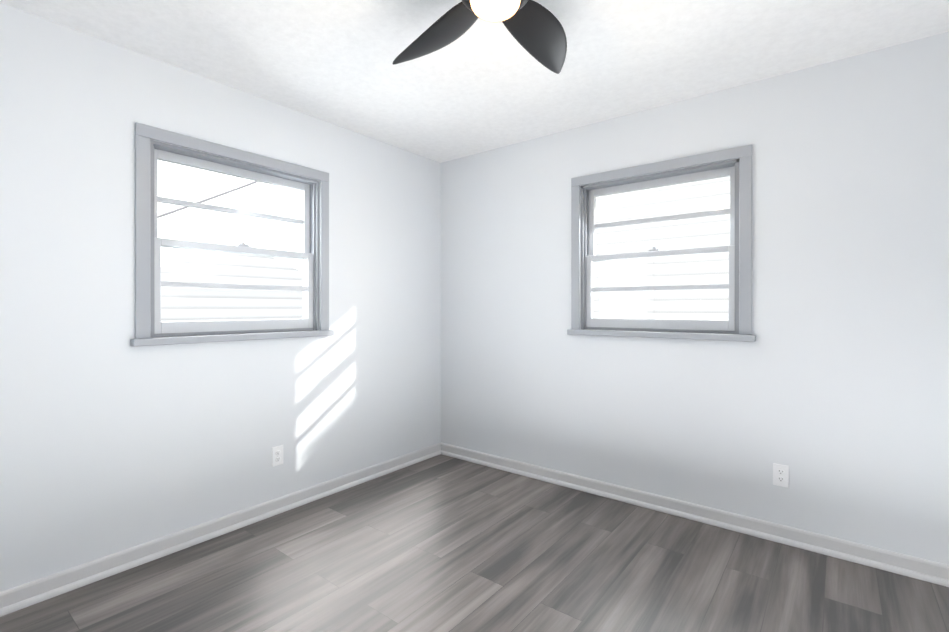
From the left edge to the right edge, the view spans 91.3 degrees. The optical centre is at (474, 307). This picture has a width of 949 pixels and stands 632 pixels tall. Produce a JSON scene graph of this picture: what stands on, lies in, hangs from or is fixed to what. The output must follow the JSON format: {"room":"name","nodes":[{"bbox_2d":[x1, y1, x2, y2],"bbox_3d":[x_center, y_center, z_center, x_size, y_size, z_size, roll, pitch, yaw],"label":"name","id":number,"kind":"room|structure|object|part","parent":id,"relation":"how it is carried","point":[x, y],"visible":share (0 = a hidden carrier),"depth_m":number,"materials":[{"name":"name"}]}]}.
{"room":"empty bedroom","nodes":[
{"label":"empty bedroom","id":0,"kind":"room"},
{"bbox_2d":[0,3,440,591],"bbox_3d":[-1.427,0.000,2.580,0.160,2.440,3.820,0,0,38],"label":"wall","id":1,"kind":"structure","parent":0,"point":[112,441],"depth_m":2.26,"materials":[{"name":"paint"}]},
{"bbox_2d":[0,442,440,616],"bbox_3d":[-1.353,1.177,2.523,0.027,0.086,3.500,0,0,38],"label":"baseboard","id":2,"kind":"structure","parent":1,"relation":"attached to","point":[14,599],"depth_m":2.35,"materials":[{"name":"paint"}]},
{"bbox_2d":[135,122,328,338],"bbox_3d":[-1.325,-0.367,2.652,0.131,1.025,1.060,0,0,38],"label":"window","id":3,"kind":"structure","parent":1,"relation":"in","point":[144,134],"depth_m":2.52,"materials":[{"name":"grey paint"}]},
{"bbox_3d":[-1.363,-0.554,2.682,0.003,0.416,0.828,0,0,38],"label":"sash glass","id":4,"kind":"part","parent":3,"relation":"part of","materials":[{"name":"clear glass"}]},
{"bbox_3d":[-1.363,-0.559,2.682,0.034,0.490,0.906,0,0,38],"label":"left window sash","id":5,"kind":"part","parent":3,"relation":"part of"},
{"bbox_3d":[-1.329,-0.110,2.655,0.034,0.482,0.906,0,0,38],"label":"left window sash","id":6,"kind":"part","parent":3,"relation":"part of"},
{"bbox_3d":[-1.329,-0.123,2.655,0.003,0.392,0.828,0,0,38],"label":"sash glass","id":7,"kind":"part","parent":3,"relation":"part of","materials":[{"name":"clear glass"}]},
{"bbox_2d":[236,242,248,246],"bbox_3d":[-1.329,-0.364,2.655,0.030,0.025,0.060,0,0,38],"label":"sash lock","id":8,"kind":"object","parent":3,"relation":"attached to","point":[242,244],"visible":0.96,"depth_m":2.64,"materials":[{"name":"grey paint"}]},
{"bbox_2d":[130,330,333,346],"bbox_3d":[-1.285,0.163,2.621,0.083,0.035,1.096,0,0,38],"label":"window sill","id":9,"kind":"structure","parent":1,"relation":"attached to","point":[198,339],"depth_m":2.48,"materials":[{"name":"grey paint"}]},
{"bbox_2d":[150,140,318,337],"bbox_3d":[-1.373,-0.325,2.689,0.210,0.989,0.940,0,0,38],"label":"liner","id":10,"kind":"object","parent":1,"relation":"attached to","point":[313,216],"visible":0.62,"depth_m":2.68,"materials":[{"name":"grey paint"}]},
{"bbox_2d":[272,445,282,466],"bbox_3d":[-1.173,0.882,2.768,0.009,0.115,0.070,0,0,38],"label":"electrical outlet","id":11,"kind":"object","parent":1,"relation":"attached to","point":[277,455],"visible":1,"depth_m":2.76,"materials":[{"name":"plastic"}]},
{"bbox_2d":[0,454,948,631],"bbox_3d":[0.077,1.282,1.404,3.980,0.120,3.820,0,0,38],"label":"floor","id":12,"kind":"structure","parent":0,"point":[441,543],"depth_m":2.10,"materials":[{"name":"laminate"}]},
{"bbox_2d":[0,0,948,162],"bbox_3d":[0.077,-1.278,1.401,3.980,0.120,3.820,0,0,38],"label":"ceiling","id":13,"kind":"structure","parent":0,"point":[479,85],"depth_m":2.21,"materials":[{"name":"paint"}]},
{"bbox_2d":[392,0,566,73],"bbox_3d":[0.066,-1.088,1.558,1.157,0.260,1.153,0,0,38],"label":"fan","id":14,"kind":"object","parent":13,"relation":"hanging from","point":[536,30],"visible":1,"depth_m":1.72,"materials":[{"name":"black plastic"}]},
{"bbox_3d":[-0.146,-1.046,1.796,0.170,0.047,0.532,0,0,-42],"label":"blade","id":15,"kind":"part","parent":14,"relation":"part of","materials":[{"name":"grey wood"}]},
{"bbox_3d":[0.068,-1.114,1.516,0.242,0.208,0.242,0,0,38],"label":"motor","id":16,"kind":"part","parent":14,"relation":"part of","materials":[{"name":"grey glass"}]},
{"bbox_3d":[0.268,-1.046,1.806,0.170,0.047,0.532,0,0,30],"label":"blade","id":17,"kind":"part","parent":14,"relation":"part of","materials":[{"name":"grey wood"}]},
{"bbox_2d":[441,32,948,564],"bbox_3d":[1.268,0.000,2.794,3.820,2.440,0.160,0,0,38],"label":"wall","id":18,"kind":"structure","parent":0,"point":[829,386],"depth_m":2.46,"materials":[{"name":"paint"}]},
{"bbox_2d":[581,159,738,333],"bbox_3d":[1.149,-0.326,2.918,0.940,0.989,0.210,0,0,38],"label":"liner","id":19,"kind":"object","parent":18,"relation":"attached to","point":[585,189],"visible":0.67,"depth_m":2.86,"materials":[{"name":"grey paint"}]},
{"bbox_2d":[571,144,751,334],"bbox_3d":[1.112,-0.368,2.870,1.060,1.025,0.131,0,0,38],"label":"window","id":20,"kind":"structure","parent":18,"relation":"in","point":[743,154],"depth_m":2.80,"materials":[{"name":"grey paint"}]},
{"bbox_3d":[1.115,-0.110,2.874,0.906,0.482,0.034,0,0,38],"label":"back window sash","id":21,"kind":"part","parent":20,"relation":"part of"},
{"bbox_3d":[1.115,-0.123,2.874,0.828,0.392,0.003,0,0,38],"label":"sash glass","id":22,"kind":"part","parent":20,"relation":"part of","materials":[{"name":"clear glass"}]},
{"bbox_3d":[1.142,-0.559,2.908,0.906,0.490,0.034,0,0,38],"label":"back window sash","id":23,"kind":"part","parent":20,"relation":"part of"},
{"bbox_3d":[1.142,-0.554,2.908,0.828,0.416,0.003,0,0,38],"label":"sash glass","id":24,"kind":"part","parent":20,"relation":"part of","materials":[{"name":"clear glass"}]},
{"bbox_2d":[567,329,755,341],"bbox_3d":[1.081,0.163,2.831,1.096,0.035,0.083,0,0,38],"label":"window sill","id":25,"kind":"structure","parent":18,"relation":"attached to","point":[701,336],"depth_m":2.75,"materials":[{"name":"grey paint"}]},
{"bbox_2d":[441,443,948,586],"bbox_3d":[1.147,1.177,2.771,3.660,0.086,0.027,0,0,38],"label":"baseboard","id":26,"kind":"structure","parent":18,"relation":"attached to","point":[908,566],"depth_m":2.55,"materials":[{"name":"paint"}]},
{"bbox_2d":[773,463,788,487],"bbox_3d":[1.602,0.875,2.426,0.070,0.115,0.009,0,0,38],"label":"electrical outlet","id":27,"kind":"object","parent":18,"relation":"attached to","point":[780,474],"visible":1,"depth_m":2.42,"materials":[{"name":"plastic"}]},
{"label":"outside","id":28,"kind":"structure","parent":0,"visible":0},
{"bbox_3d":[-0.285,1.944,3.911,60.000,0.050,60.000,0,0,38],"label":"ground","id":29,"kind":"structure","parent":28,"visible":0},
{"bbox_2d":[161,243,302,321],"bbox_3d":[-6.312,0.336,10.405,4.900,3.150,4.600,0,0,38],"label":"neighboring house","id":30,"kind":"structure","parent":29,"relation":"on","point":[173,305],"depth_m":8.78,"materials":[{"name":"white"}]},
{"bbox_2d":[593,176,729,319],"bbox_3d":[5.704,-1.637,9.124,13.600,7.100,7.000,0,0,38],"label":"house","id":31,"kind":"structure","parent":29,"relation":"on","point":[649,307],"depth_m":7.21,"materials":[{"name":"white"}]},
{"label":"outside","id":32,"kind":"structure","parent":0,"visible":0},
{"bbox_2d":[158,181,257,217],"bbox_3d":[-3.914,-1.945,7.382,0.040,4.035,7.020,0,0,38],"label":"cord","id":33,"kind":"object","parent":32,"point":[202,201],"depth_m":7.17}
]}

